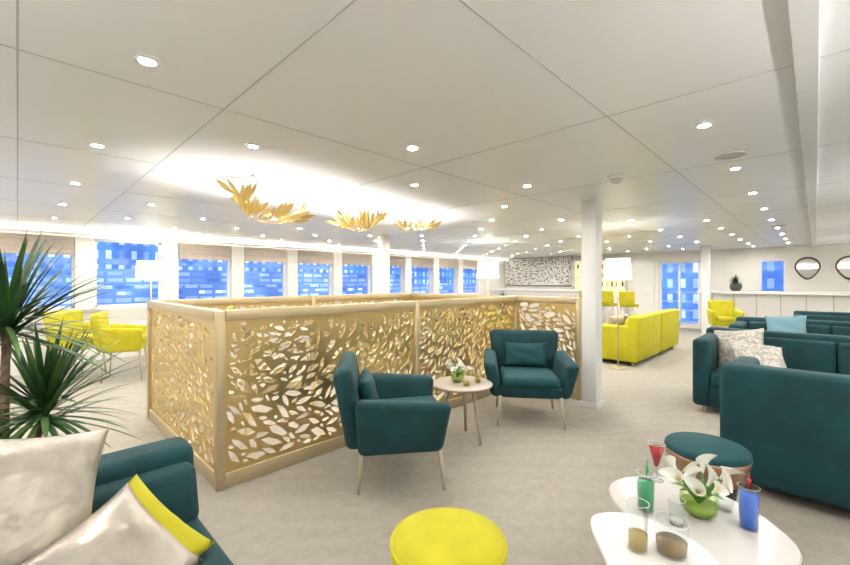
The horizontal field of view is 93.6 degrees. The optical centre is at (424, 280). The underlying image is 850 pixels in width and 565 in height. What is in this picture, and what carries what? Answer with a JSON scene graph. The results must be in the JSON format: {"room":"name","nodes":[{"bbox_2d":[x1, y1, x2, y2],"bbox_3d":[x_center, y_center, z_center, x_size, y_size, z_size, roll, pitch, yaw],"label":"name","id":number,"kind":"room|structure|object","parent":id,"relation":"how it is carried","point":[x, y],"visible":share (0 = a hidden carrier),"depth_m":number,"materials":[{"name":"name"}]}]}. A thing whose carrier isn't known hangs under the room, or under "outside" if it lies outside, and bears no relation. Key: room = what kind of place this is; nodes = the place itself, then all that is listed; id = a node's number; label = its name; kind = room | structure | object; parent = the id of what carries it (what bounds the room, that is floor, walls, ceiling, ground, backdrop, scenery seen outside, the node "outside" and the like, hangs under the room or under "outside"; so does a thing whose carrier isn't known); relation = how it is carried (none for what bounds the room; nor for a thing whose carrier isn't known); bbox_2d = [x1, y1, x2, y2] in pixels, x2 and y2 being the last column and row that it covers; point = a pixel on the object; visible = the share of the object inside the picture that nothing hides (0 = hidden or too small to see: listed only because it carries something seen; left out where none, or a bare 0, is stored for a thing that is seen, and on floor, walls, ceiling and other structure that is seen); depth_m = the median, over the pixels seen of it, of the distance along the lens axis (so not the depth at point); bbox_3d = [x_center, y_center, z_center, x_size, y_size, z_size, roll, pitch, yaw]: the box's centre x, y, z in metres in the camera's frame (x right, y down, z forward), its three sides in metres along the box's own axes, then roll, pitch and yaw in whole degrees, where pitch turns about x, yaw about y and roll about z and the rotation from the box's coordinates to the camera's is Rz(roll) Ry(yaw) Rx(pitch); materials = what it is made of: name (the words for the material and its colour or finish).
{"room":"ship interior","nodes":[
{"label":"ship interior","id":0,"kind":"room"},
{"bbox_2d":[0,223,504,359],"bbox_3d":[-2.564,0.250,10.488,0.260,2.300,16.600,0,0,44],"label":"wall","id":1,"kind":"structure","parent":0,"point":[84,247],"depth_m":8.63,"materials":[{"name":"paint"}]},
{"bbox_2d":[6,236,73,308],"bbox_3d":[-6.451,-0.140,6.569,0.070,1.240,1.020,0,0,44],"label":"window","id":2,"kind":"structure","parent":1,"relation":"in","point":[72,256],"depth_m":6.88,"materials":[{"name":"white paint"}]},
{"bbox_2d":[0,232,73,254],"bbox_3d":[-6.356,-0.600,6.476,0.045,0.320,0.980,0,0,44],"label":"blind","id":3,"kind":"object","parent":2,"relation":"attached to","point":[11,243],"visible":0.8,"depth_m":6.50,"materials":[{"name":"fabric"}]},
{"bbox_2d":[95,238,160,306],"bbox_3d":[-5.555,-0.140,7.484,0.070,1.240,1.020,0,0,44],"label":"window","id":4,"kind":"structure","parent":1,"relation":"in","point":[96,239],"depth_m":7.40,"materials":[{"name":"white paint"}]},
{"bbox_2d":[178,243,229,298],"bbox_3d":[-4.660,-0.140,8.398,0.070,1.240,1.020,0,0,44],"label":"window","id":5,"kind":"structure","parent":1,"relation":"in","point":[228,262],"depth_m":8.72,"materials":[{"name":"white paint"}]},
{"bbox_2d":[179,243,230,260],"bbox_3d":[-4.565,-0.600,8.305,0.045,0.320,0.980,0,0,44],"label":"blind","id":6,"kind":"object","parent":5,"relation":"attached to","point":[213,252],"visible":1,"depth_m":8.27,"materials":[{"name":"fabric"}]},
{"bbox_2d":[27,321,424,363],"bbox_3d":[-2.506,1.350,10.432,0.019,0.100,16.600,0,0,44],"label":"baseboard","id":7,"kind":"structure","parent":1,"relation":"attached to","point":[123,354],"depth_m":7.38,"materials":[{"name":"white paint"}]},
{"bbox_2d":[0,228,507,261],"bbox_3d":[1.559,-0.735,6.451,11.400,0.170,16.600,0,0,44],"label":"lighting","id":8,"kind":"object","parent":1,"relation":"attached to","point":[1,229],"visible":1,"depth_m":8.05,"materials":[{"name":"white paint"}]},
{"bbox_2d":[31,293,488,310],"bbox_3d":[-2.449,0.480,10.376,0.059,0.040,16.600,0,0,44],"label":"sill","id":9,"kind":"structure","parent":1,"relation":"attached to","point":[141,306],"depth_m":7.06,"materials":[{"name":"white paint"}]},
{"bbox_2d":[261,250,284,295],"bbox_3d":[-3.764,-0.140,9.313,0.070,1.240,1.020,0,0,44],"label":"window","id":10,"kind":"structure","parent":1,"relation":"in","point":[283,264],"depth_m":9.64,"materials":[{"name":"white paint"}]},
{"bbox_2d":[244,247,286,262],"bbox_3d":[-3.669,-0.600,9.220,0.045,0.320,0.980,0,0,44],"label":"blind","id":11,"kind":"object","parent":10,"relation":"attached to","point":[253,253],"visible":1,"depth_m":9.18,"materials":[{"name":"fabric"}]},
{"bbox_2d":[298,252,330,294],"bbox_3d":[-2.869,-0.140,10.227,0.070,1.240,1.020,0,0,44],"label":"window","id":12,"kind":"structure","parent":1,"relation":"in","point":[329,265],"depth_m":10.55,"materials":[{"name":"white paint"}]},
{"bbox_2d":[298,250,332,263],"bbox_3d":[-2.774,-0.600,10.134,0.045,0.320,0.980,0,0,44],"label":"blind","id":13,"kind":"object","parent":12,"relation":"attached to","point":[319,257],"visible":1,"depth_m":10.10,"materials":[{"name":"fabric"}]},
{"bbox_2d":[352,255,369,293],"bbox_3d":[-1.973,-0.140,11.142,0.070,1.240,1.020,0,0,44],"label":"window","id":14,"kind":"structure","parent":1,"relation":"in","point":[368,266],"depth_m":11.48,"materials":[{"name":"white paint"}]},
{"bbox_2d":[342,253,371,265],"bbox_3d":[-1.878,-0.600,11.049,0.045,0.320,0.980,0,0,44],"label":"blind","id":15,"kind":"object","parent":14,"relation":"attached to","point":[348,258],"visible":1,"depth_m":11.01,"materials":[{"name":"fabric"}]},
{"bbox_2d":[390,255,404,266],"bbox_3d":[-0.983,-0.600,11.963,0.045,0.320,0.980,0,0,44],"label":"blind","id":16,"kind":"object","parent":1,"relation":"attached to","point":[394,260],"visible":0.64,"depth_m":12.08,"materials":[{"name":"fabric"}]},
{"bbox_2d":[412,257,432,267],"bbox_3d":[-0.087,-0.600,12.878,0.045,0.320,0.980,0,0,44],"label":"blind","id":17,"kind":"object","parent":1,"relation":"attached to","point":[416,261],"visible":1,"depth_m":12.85,"materials":[{"name":"fabric"}]},
{"bbox_2d":[0,0,849,257],"bbox_3d":[1.559,-0.900,6.451,11.400,0.002,16.600,0,0,44],"label":"trim","id":18,"kind":"structure","parent":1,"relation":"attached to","point":[17,1],"depth_m":2.48,"materials":[{"name":"grey"}]},
{"bbox_2d":[441,260,455,293],"bbox_3d":[0.714,-0.140,13.885,0.070,1.240,1.020,0,0,44],"label":"window","id":19,"kind":"structure","parent":1,"relation":"in","point":[443,260],"depth_m":14.21,"materials":[{"name":"white paint"}]},
{"bbox_2d":[439,258,457,268],"bbox_3d":[0.808,-0.600,13.793,0.045,0.320,0.980,0,0,44],"label":"blind","id":20,"kind":"object","parent":19,"relation":"attached to","point":[453,263],"visible":1,"depth_m":13.78,"materials":[{"name":"fabric"}]},
{"bbox_2d":[505,257,570,284],"bbox_3d":[4.266,-0.360,15.319,2.760,1.020,0.008,0,0,44],"label":"panel","id":21,"kind":"object","parent":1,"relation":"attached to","point":[555,282],"visible":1,"depth_m":15.22,"materials":[{"name":"white paint"}]},
{"bbox_2d":[50,54,780,257],"bbox_3d":[1.574,-0.896,6.989,9.520,0.006,14.540,0,0,44],"label":"recessed light","id":22,"kind":"object","parent":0,"point":[145,60],"depth_m":2.72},
{"bbox_2d":[0,0,849,258],"bbox_3d":[1.559,-1.025,6.451,11.800,0.250,17.000,0,0,44],"label":"ceiling","id":23,"kind":"structure","parent":0,"point":[383,77],"depth_m":2.22,"materials":[{"name":"white paint"}]},
{"bbox_2d":[216,178,315,222],"bbox_3d":[-1.385,-0.707,3.509,0.838,0.386,0.285,0,0,0],"label":"chandelier","id":24,"kind":"object","parent":23,"relation":"hanging from","point":[244,197],"visible":1,"depth_m":3.47,"materials":[{"name":"gold metal"}]},
{"bbox_2d":[326,207,387,231],"bbox_3d":[-0.816,-0.752,4.877,0.720,0.296,0.313,0,0,1],"label":"chandelier","id":25,"kind":"object","parent":23,"relation":"hanging from","point":[363,219],"visible":1,"depth_m":4.84,"materials":[{"name":"gold metal"}]},
{"bbox_2d":[393,219,440,230],"bbox_3d":[-0.121,-0.822,5.873,0.722,0.156,0.282,0,0,-7],"label":"chandelier","id":26,"kind":"object","parent":23,"relation":"hanging from","point":[432,225],"visible":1,"depth_m":5.82,"materials":[{"name":"gold metal"}]},
{"bbox_2d":[607,174,625,183],"bbox_3d":[1.640,-0.870,3.418,0.140,0.060,0.140,0,0,44],"label":"smoke detector","id":27,"kind":"object","parent":23,"relation":"attached to","point":[615,178],"visible":1,"depth_m":3.38,"materials":[{"name":"white paint"}]},
{"bbox_2d":[714,151,746,159],"bbox_3d":[2.179,-0.894,2.849,0.190,0.012,0.190,0,0,44],"label":"ceiling speaker","id":28,"kind":"object","parent":23,"relation":"in","point":[732,154],"depth_m":2.84},
{"bbox_2d":[787,0,819,245],"bbox_3d":[3.968,-0.885,4.092,0.075,0.030,16.600,0,0,44],"label":"ceiling beam","id":29,"kind":"structure","parent":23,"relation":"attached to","point":[803,15],"depth_m":1.73,"materials":[{"name":"white paint"}]},
{"bbox_2d":[10,318,849,564],"bbox_3d":[1.559,1.450,6.451,11.400,0.100,16.600,0,0,44],"label":"floor","id":30,"kind":"structure","parent":0,"point":[542,484],"depth_m":2.90,"materials":[{"name":"beige carpet"}]},
{"bbox_2d":[0,305,26,375],"bbox_3d":[-6.810,0.890,5.409,0.500,1.020,2.100,0,0,44],"label":"console","id":31,"kind":"object","parent":30,"relation":"on","point":[14,371],"visible":0.02,"depth_m":5.91,"materials":[{"name":"white paint"}]},
{"bbox_2d":[0,231,147,447],"bbox_3d":[-2.082,0.551,1.987,1.033,1.698,1.089,0,0,-8],"label":"dracaena","id":32,"kind":"object","parent":30,"relation":"on","point":[45,384],"visible":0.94,"depth_m":2.04,"materials":[{"name":"green plant"}]},
{"bbox_2d":[0,233,120,362],"bbox_3d":[-2.059,0.134,1.986,0.966,0.764,0.949,0,0,44],"label":"leaves","id":33,"kind":"object","parent":32,"relation":"attached to","point":[12,298],"depth_m":2.03,"materials":[{"name":"green plant"}]},
{"bbox_2d":[0,333,133,438],"bbox_3d":[-1.984,0.588,2.095,0.747,0.643,0.877,0,0,44],"label":"leaves","id":34,"kind":"object","parent":32,"relation":"attached to","point":[45,384],"depth_m":2.05,"materials":[{"name":"green plant"}]},
{"bbox_2d":[43,310,106,379],"bbox_3d":[-5.125,0.922,5.871,0.608,0.959,0.603,0,0,14],"label":"armchair","id":35,"kind":"object","parent":30,"relation":"on","point":[74,316],"visible":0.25,"depth_m":5.83,"materials":[{"name":"fabric"}]},
{"bbox_2d":[75,334,93,341],"bbox_3d":[-5.046,0.835,5.851,0.445,0.094,0.371,0,0,14],"label":"seat cushion","id":36,"kind":"object","parent":35,"relation":"on","point":[89,335],"depth_m":5.77,"materials":[{"name":"yellow fabric"}]},
{"bbox_2d":[89,311,146,382],"bbox_3d":[-4.351,0.922,5.715,0.608,0.959,0.603,0,0,-26],"label":"armchair","id":37,"kind":"object","parent":30,"relation":"on","point":[133,337],"visible":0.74,"depth_m":5.50,"materials":[{"name":"fabric"}]},
{"bbox_2d":[135,261,165,358],"bbox_3d":[-4.991,0.520,7.267,0.470,1.760,0.470,0,0,44],"label":"floor lamp","id":38,"kind":"object","parent":30,"relation":"on","point":[145,270],"visible":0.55,"depth_m":7.09,"materials":[{"name":"beige fabric"}]},
{"bbox_2d":[92,437,233,564],"bbox_3d":[-1.446,1.045,0.852,0.859,0.710,1.865,0,0,44],"label":"sofa","id":39,"kind":"object","parent":30,"relation":"on","point":[165,467],"visible":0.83,"depth_m":1.55,"materials":[{"name":"fabric"}]},
{"bbox_2d":[0,428,108,564],"bbox_3d":[-1.199,0.665,1.147,0.254,0.507,0.538,0,0,35],"label":"throw pillow","id":40,"kind":"object","parent":39,"relation":"on","point":[47,484],"visible":0.86,"depth_m":1.17,"materials":[{"name":"beige fabric"}]},
{"bbox_2d":[20,483,202,564],"bbox_3d":[-0.909,0.835,1.150,0.266,0.330,0.412,0,0,19],"label":"throw pillow","id":41,"kind":"object","parent":39,"relation":"on","point":[121,531],"visible":1,"depth_m":1.18,"materials":[{"name":"beige fabric"}]},
{"bbox_2d":[92,462,198,522],"bbox_3d":[-1.239,0.855,1.347,0.158,0.210,0.838,0,0,44],"label":"cushion","id":42,"kind":"object","parent":39,"relation":"on","point":[174,484],"depth_m":1.55,"materials":[{"name":"teal fabric"}]},
{"bbox_2d":[128,474,214,555],"bbox_3d":[-0.929,0.850,1.238,0.279,0.330,0.420,0,0,15],"label":"throw pillow","id":43,"kind":"object","parent":39,"relation":"on","point":[188,537],"visible":0.27,"depth_m":1.35,"materials":[{"name":"yellow fabric"}]},
{"bbox_2d":[185,518,233,564],"bbox_3d":[-1.034,1.028,1.145,0.660,0.175,0.842,0,0,44],"label":"seat cushion","id":44,"kind":"object","parent":39,"relation":"on","point":[214,555],"depth_m":1.39,"materials":[{"name":"teal fabric"}]},
{"bbox_2d":[241,322,257,439],"bbox_3d":[-1.593,0.875,3.590,0.160,1.050,0.160,0,0,44],"label":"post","id":45,"kind":"object","parent":30,"relation":"on","point":[248,416],"visible":0.4,"depth_m":3.56,"materials":[{"name":"beige"}]},
{"bbox_2d":[306,320,321,414],"bbox_3d":[-1.176,0.875,4.231,0.160,1.050,0.160,0,0,44],"label":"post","id":46,"kind":"object","parent":30,"relation":"on","point":[313,354],"visible":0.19,"depth_m":4.20,"materials":[{"name":"beige"}]},
{"bbox_2d":[147,293,581,491],"bbox_3d":[-0.497,0.798,4.392,2.933,1.203,3.750,0,0,44],"label":"screen","id":47,"kind":"object","parent":30,"relation":"on","point":[221,472],"visible":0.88,"depth_m":3.41,"materials":[{"name":"gold metal"}]},
{"bbox_2d":[378,234,389,350],"bbox_3d":[-0.803,0.250,7.798,0.170,2.300,0.170,0,0,44],"label":"column","id":48,"kind":"structure","parent":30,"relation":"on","point":[383,240],"depth_m":7.74,"materials":[{"name":"white paint"}]},
{"bbox_2d":[333,351,450,494],"bbox_3d":[-0.256,0.981,2.936,0.764,0.841,0.861,0,0,-8],"label":"armchair","id":49,"kind":"object","parent":30,"relation":"on","point":[381,413],"visible":1,"depth_m":2.56,"materials":[{"name":"fabric"}]},
{"bbox_2d":[358,368,378,399],"bbox_3d":[-0.412,0.806,2.915,0.125,0.268,0.446,-17,2,-7],"label":"lumbar cushion","id":50,"kind":"object","parent":49,"relation":"on","point":[367,390],"depth_m":2.75,"materials":[{"name":"teal fabric"}]},
{"bbox_2d":[379,396,436,401],"bbox_3d":[-0.155,0.970,2.949,0.559,0.098,0.530,0,0,-8],"label":"seat cushion","id":51,"kind":"object","parent":49,"relation":"on","point":[399,398],"depth_m":3.15,"materials":[{"name":"teal fabric"}]},
{"bbox_2d":[389,507,507,564],"bbox_3d":[0.089,1.179,1.540,0.452,0.423,0.452,0,0,44],"label":"pouf","id":52,"kind":"object","parent":30,"relation":"on","point":[440,535],"visible":1,"depth_m":1.50,"materials":[{"name":"yellow fabric"}]},
{"bbox_2d":[431,308,474,340],"bbox_3d":[0.629,0.977,8.661,0.887,0.850,0.821,0,0,24],"label":"armchair","id":53,"kind":"object","parent":30,"relation":"on","point":[447,308],"visible":0.1,"depth_m":8.46,"materials":[{"name":"fabric"}]},
{"bbox_2d":[433,376,492,445],"bbox_3d":[0.331,1.150,3.539,0.530,0.504,0.530,0,0,44],"label":"round side table","id":54,"kind":"object","parent":30,"relation":"on","point":[447,384],"visible":0.84,"depth_m":3.43,"materials":[{"name":"beige wood"}]},
{"bbox_2d":[447,357,472,381],"bbox_3d":[0.281,0.793,3.547,0.207,0.209,0.259,0,0,44],"label":"vase","id":55,"kind":"object","parent":54,"relation":"on","point":[457,377],"visible":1,"depth_m":3.53,"materials":[{"name":"green glass"}]},
{"bbox_2d":[477,261,498,294],"bbox_3d":[1.419,0.485,8.996,0.500,1.830,0.500,0,0,44],"label":"floor lamp","id":56,"kind":"object","parent":30,"relation":"on","point":[485,269],"visible":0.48,"depth_m":8.79,"materials":[{"name":"beige fabric"}]},
{"bbox_2d":[484,329,578,429],"bbox_3d":[1.064,0.977,4.170,0.887,0.850,0.821,0,0,8],"label":"armchair","id":57,"kind":"object","parent":30,"relation":"on","point":[518,363],"visible":1,"depth_m":4.07,"materials":[{"name":"fabric"}]},
{"bbox_2d":[504,342,546,367],"bbox_3d":[1.089,0.800,4.338,0.460,0.270,0.129,0,-16,8],"label":"lumbar cushion","id":58,"kind":"object","parent":57,"relation":"on","point":[516,354],"depth_m":4.29,"materials":[{"name":"teal fabric"}]},
{"bbox_2d":[500,366,560,388],"bbox_3d":[1.048,0.966,4.061,0.546,0.099,0.601,0,0,8],"label":"seat cushion","id":59,"kind":"object","parent":57,"relation":"on","point":[511,377],"depth_m":3.83,"materials":[{"name":"teal fabric"}]},
{"bbox_2d":[488,289,579,323],"bbox_3d":[4.025,0.850,14.044,4.000,1.100,0.600,0,0,44],"label":"counter","id":60,"kind":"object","parent":30,"relation":"on","point":[511,292],"depth_m":13.82,"materials":[{"name":"grey"}]},
{"bbox_2d":[582,199,601,403],"bbox_3d":[1.876,0.250,4.489,0.170,2.300,0.170,0,0,44],"label":"column","id":61,"kind":"structure","parent":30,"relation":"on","point":[591,209],"depth_m":4.41,"materials":[{"name":"white paint"}]},
{"bbox_2d":[571,259,627,322],"bbox_3d":[5.900,0.335,13.600,1.800,2.130,0.290,0,0,44],"label":"bar shelf","id":62,"kind":"object","parent":30,"relation":"on","point":[576,265],"visible":0.22,"depth_m":13.47,"materials":[{"name":"white paint"}]},
{"bbox_2d":[602,291,616,323],"bbox_3d":[5.268,0.840,11.454,0.430,1.121,0.491,0,0,44],"label":"bar stool","id":63,"kind":"object","parent":30,"relation":"on","point":[607,296],"visible":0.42,"depth_m":11.27,"materials":[{"name":"fabric"}]},
{"bbox_2d":[604,258,631,369],"bbox_3d":[3.115,0.520,6.439,0.400,1.760,0.400,0,0,44],"label":"floor lamp","id":64,"kind":"object","parent":30,"relation":"on","point":[617,269],"visible":1,"depth_m":6.32,"materials":[{"name":"beige fabric"}]},
{"bbox_2d":[619,291,638,314],"bbox_3d":[5.661,0.840,11.069,0.430,1.121,0.491,0,0,44],"label":"bar stool","id":65,"kind":"object","parent":30,"relation":"on","point":[626,298],"visible":0.74,"depth_m":10.91,"materials":[{"name":"fabric"}]},
{"bbox_2d":[602,312,660,365],"bbox_3d":[3.594,0.990,7.187,0.859,0.820,1.350,0,0,44],"label":"sofa","id":66,"kind":"object","parent":30,"relation":"on","point":[640,335],"visible":0.79,"depth_m":6.66,"materials":[{"name":"fabric"}]},
{"bbox_2d":[590,512,719,564],"bbox_3d":[0.772,1.155,1.300,0.359,0.491,0.540,0,0,8],"label":"coffee table","id":67,"kind":"object","parent":30,"relation":"on","point":[610,530],"visible":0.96,"depth_m":1.38,"materials":[{"name":"white paint"}]},
{"bbox_2d":[626,497,649,552],"bbox_3d":[0.721,0.829,1.351,0.070,0.160,0.070,0,0,44],"label":"drink","id":68,"kind":"object","parent":67,"relation":"on","point":[638,538],"visible":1,"depth_m":1.33,"materials":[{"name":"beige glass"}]},
{"bbox_2d":[653,511,689,559],"bbox_3d":[0.824,0.854,1.335,0.106,0.110,0.106,0,0,44],"label":"tumbler","id":69,"kind":"object","parent":67,"relation":"on","point":[671,545],"visible":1,"depth_m":1.32,"materials":[{"name":"clear glass"}]},
{"bbox_2d":[634,309,678,354],"bbox_3d":[4.553,0.990,8.166,0.859,0.820,1.350,0,0,44],"label":"sofa","id":70,"kind":"object","parent":30,"relation":"on","point":[669,338],"visible":0.36,"depth_m":7.80,"materials":[{"name":"fabric"}]},
{"bbox_2d":[608,476,802,564],"bbox_3d":[1.132,1.191,1.671,0.545,0.422,0.689,0,0,-17],"label":"coffee table","id":71,"kind":"object","parent":30,"relation":"on","point":[722,535],"visible":0.56,"depth_m":1.58,"materials":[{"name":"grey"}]},
{"bbox_2d":[636,460,655,511],"bbox_3d":[0.944,0.875,1.707,0.074,0.207,0.074,0,0,44],"label":"cocktail","id":72,"kind":"object","parent":71,"relation":"on","point":[645,486],"visible":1,"depth_m":1.69,"materials":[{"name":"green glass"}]},
{"bbox_2d":[649,440,665,466],"bbox_3d":[1.139,0.889,1.964,0.078,0.180,0.078,0,0,44],"label":"cocktail","id":73,"kind":"object","parent":71,"relation":"on","point":[656,450],"visible":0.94,"depth_m":1.95,"materials":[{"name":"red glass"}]},
{"bbox_2d":[668,495,685,525],"bbox_3d":[1.016,0.929,1.609,0.062,0.100,0.062,0,0,44],"label":"water glass","id":74,"kind":"object","parent":71,"relation":"on","point":[676,520],"visible":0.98,"depth_m":1.60,"materials":[{"name":"clear glass"}]},
{"bbox_2d":[658,454,744,518],"bbox_3d":[1.149,0.860,1.669,0.287,0.239,0.268,0,0,44],"label":"vase","id":75,"kind":"object","parent":71,"relation":"on","point":[698,504],"visible":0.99,"depth_m":1.66,"materials":[{"name":"green glass"}]},
{"bbox_2d":[737,472,760,530],"bbox_3d":[1.285,0.872,1.583,0.074,0.214,0.074,0,0,44],"label":"cocktail","id":76,"kind":"object","parent":71,"relation":"on","point":[748,500],"visible":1,"depth_m":1.56,"materials":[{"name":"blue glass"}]},
{"bbox_2d":[702,245,710,333],"bbox_3d":[7.177,0.250,10.187,0.170,2.300,0.170,0,0,44],"label":"shaft","id":77,"kind":"object","parent":30,"relation":"on","point":[706,250],"visible":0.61,"depth_m":10.13,"materials":[{"name":"white paint"}]},
{"bbox_2d":[664,432,752,500],"bbox_3d":[1.693,1.188,2.401,0.436,0.425,0.436,0,0,44],"label":"ottoman","id":78,"kind":"object","parent":30,"relation":"on","point":[685,447],"visible":0.55,"depth_m":2.31,"materials":[{"name":"teal fabric"}]},
{"bbox_2d":[706,300,744,326],"bbox_3d":[6.669,0.922,8.894,0.603,0.959,0.608,0,0,24],"label":"armchair","id":79,"kind":"object","parent":30,"relation":"on","point":[719,312],"visible":0.76,"depth_m":8.99,"materials":[{"name":"fabric"}]},
{"bbox_2d":[693,327,849,411],"bbox_3d":[3.976,0.980,3.846,2.210,0.840,0.899,0,0,44],"label":"sofa","id":80,"kind":"object","parent":30,"relation":"on","point":[827,353],"visible":0.48,"depth_m":4.20,"materials":[{"name":"fabric"}]},
{"bbox_2d":[710,367,719,387],"bbox_3d":[3.574,1.038,4.114,0.942,0.155,0.700,0,0,44],"label":"seat cushion","id":81,"kind":"object","parent":80,"relation":"on","point":[714,371],"depth_m":4.18,"materials":[{"name":"teal fabric"}]},
{"bbox_2d":[713,328,763,367],"bbox_3d":[3.503,0.750,4.435,0.509,0.471,0.250,0,0,41],"label":"throw pillow","id":82,"kind":"object","parent":80,"relation":"on","point":[756,336],"visible":0.48,"depth_m":4.44,"materials":[{"name":"beige fabric"}]},
{"bbox_2d":[727,339,786,367],"bbox_3d":[3.408,0.800,4.081,0.536,0.358,0.269,0,0,14],"label":"throw pillow","id":83,"kind":"object","parent":80,"relation":"on","point":[767,355],"visible":0.55,"depth_m":4.06,"materials":[{"name":"beige fabric"}]},
{"bbox_2d":[764,337,835,373],"bbox_3d":[3.789,0.800,4.333,0.938,0.360,0.162,0,0,44],"label":"cushion","id":84,"kind":"object","parent":80,"relation":"on","point":[801,353],"depth_m":4.12,"materials":[{"name":"teal fabric"}]},
{"bbox_2d":[837,343,849,374],"bbox_3d":[4.467,0.800,3.669,0.938,0.360,0.162,0,0,44],"label":"cushion","id":85,"kind":"object","parent":80,"relation":"on","point":[843,349],"depth_m":3.93,"materials":[{"name":"teal fabric"}]},
{"bbox_2d":[697,290,849,328],"bbox_3d":[9.211,0.830,9.441,4.550,1.140,0.620,0,0,44],"label":"countertop","id":86,"kind":"structure","parent":30,"relation":"on","point":[752,303],"depth_m":9.67,"materials":[{"name":"grey"}]},
{"bbox_2d":[729,276,743,290],"bbox_3d":[8.137,0.035,10.481,0.456,0.450,0.497,0,0,44],"label":"potted grass plant","id":87,"kind":"object","parent":86,"relation":"on","point":[735,285],"visible":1,"depth_m":10.41,"materials":[{"name":"green plant"}]},
{"bbox_2d":[720,356,849,509],"bbox_3d":[3.059,0.980,2.295,2.110,0.840,0.919,0,0,44],"label":"sofa","id":88,"kind":"object","parent":30,"relation":"on","point":[794,424],"visible":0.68,"depth_m":2.46,"materials":[{"name":"fabric"}]},
{"bbox_2d":[728,316,849,335],"bbox_3d":[5.431,0.980,5.332,2.110,0.840,0.899,0,0,44],"label":"sofa","id":89,"kind":"object","parent":30,"relation":"on","point":[742,322],"visible":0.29,"depth_m":5.61,"materials":[{"name":"fabric"}]},
{"bbox_2d":[764,315,806,332],"bbox_3d":[5.145,0.680,5.682,0.486,0.398,0.225,0,0,42],"label":"throw pillow","id":90,"kind":"object","parent":89,"relation":"on","point":[797,323],"visible":0.58,"depth_m":5.64,"materials":[{"name":"teal fabric"}]},
{"bbox_2d":[748,321,829,334],"bbox_3d":[5.262,0.800,5.802,0.888,0.360,0.162,0,0,44],"label":"cushion","id":91,"kind":"object","parent":89,"relation":"on","point":[811,327],"depth_m":5.61,"materials":[{"name":"teal fabric"}]},
{"bbox_2d":[832,326,849,335],"bbox_3d":[5.905,0.800,5.172,0.888,0.360,0.162,0,0,44],"label":"cushion","id":92,"kind":"object","parent":89,"relation":"on","point":[836,330],"depth_m":5.40,"materials":[{"name":"teal fabric"}]},
{"bbox_2d":[793,311,849,321],"bbox_3d":[7.469,0.980,6.555,2.110,0.840,0.899,0,0,44],"label":"sofa","id":93,"kind":"object","parent":30,"relation":"on","point":[811,315],"visible":0.11,"depth_m":7.16,"materials":[{"name":"fabric"}]},
{"bbox_2d":[806,315,849,321],"bbox_3d":[7.300,0.800,7.026,0.888,0.360,0.162,0,0,44],"label":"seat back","id":94,"kind":"object","parent":93,"relation":"on","point":[809,317],"depth_m":7.09,"materials":[{"name":"teal fabric"}]},
{"bbox_2d":[505,244,849,328],"bbox_3d":[7.365,0.300,12.523,11.600,2.400,0.200,0,0,44],"label":"wall","id":95,"kind":"structure","parent":0,"point":[743,263],"depth_m":10.94,"materials":[{"name":"paint"}]},
{"bbox_2d":[505,256,572,286],"bbox_3d":[4.307,-0.345,15.353,2.830,1.090,0.025,0,0,44],"label":"backing","id":96,"kind":"object","parent":95,"relation":"attached to","point":[557,259],"visible":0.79,"depth_m":15.29,"materials":[{"name":"beige"}]},
{"bbox_2d":[634,260,653,313],"bbox_3d":[6.987,0.375,12.723,0.580,2.050,0.038,0,0,44],"label":"door leaf","id":97,"kind":"structure","parent":95,"relation":"in","point":[643,270],"depth_m":12.70,"materials":[{"name":"white paint"}]},
{"bbox_2d":[659,261,699,326],"bbox_3d":[7.750,0.375,12.145,1.080,1.950,0.080,0,0,44],"label":"door","id":98,"kind":"structure","parent":95,"relation":"in","point":[670,262],"depth_m":12.11,"materials":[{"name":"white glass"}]},
{"bbox_2d":[759,259,785,290],"bbox_3d":[9.237,-0.125,10.605,0.540,0.890,0.120,0,0,44],"label":"window","id":99,"kind":"structure","parent":95,"relation":"in","point":[770,260],"depth_m":10.66,"materials":[{"name":"white paint"}]},
{"bbox_2d":[794,257,820,279],"bbox_3d":[9.666,-0.320,10.085,0.483,0.580,0.033,0,0,44],"label":"wall mirror","id":100,"kind":"object","parent":95,"relation":"attached to","point":[807,268],"visible":1,"depth_m":10.07,"materials":[{"name":"brown metal"}]},
{"bbox_2d":[835,256,849,279],"bbox_3d":[10.188,-0.320,9.574,0.483,0.580,0.033,0,0,44],"label":"wall mirror","id":101,"kind":"object","parent":95,"relation":"attached to","point":[842,265],"visible":1,"depth_m":9.62,"materials":[{"name":"brown metal"}]},
{"label":"outside","id":102,"kind":"structure","parent":0,"visible":0},
{"bbox_2d":[0,236,474,282],"bbox_3d":[-7.798,-4.100,35.629,1.000,17.000,100.000,0,0,44],"label":"building","id":103,"kind":"structure","parent":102,"point":[110,255],"depth_m":26.54,"materials":[{"name":"blue glass"}]},
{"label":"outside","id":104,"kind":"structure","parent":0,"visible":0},
{"bbox_3d":[9.132,1.525,12.899,11.000,0.150,2.790,0,0,44],"label":"deck","id":105,"kind":"object","parent":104,"visible":0},
{"bbox_2d":[662,291,697,321],"bbox_3d":[9.415,0.905,12.502,6.040,1.090,0.040,0,0,44],"label":"deck railing","id":106,"kind":"object","parent":105,"relation":"on","point":[662,291],"visible":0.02,"depth_m":13.31,"materials":[{"name":"white metal"}]},
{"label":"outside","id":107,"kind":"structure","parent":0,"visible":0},
{"bbox_3d":[-0.082,2.950,28.073,20.400,0.100,100.000,0,0,44],"label":"river water","id":108,"kind":"object","parent":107,"visible":0},
{"bbox_2d":[7,267,474,306],"bbox_3d":[-6.549,1.250,17.610,2.000,3.300,32.000,0,0,44],"label":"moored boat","id":109,"kind":"object","parent":108,"relation":"on","point":[262,283],"visible":0.22,"depth_m":14.92,"materials":[{"name":"blue"}]},
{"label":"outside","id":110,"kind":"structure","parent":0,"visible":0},
{"bbox_2d":[662,261,783,321],"bbox_3d":[20.327,-3.100,17.184,23.000,15.000,1.000,0,0,44],"label":"building","id":111,"kind":"structure","parent":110,"point":[772,272],"depth_m":22.06,"materials":[{"name":"blue"}]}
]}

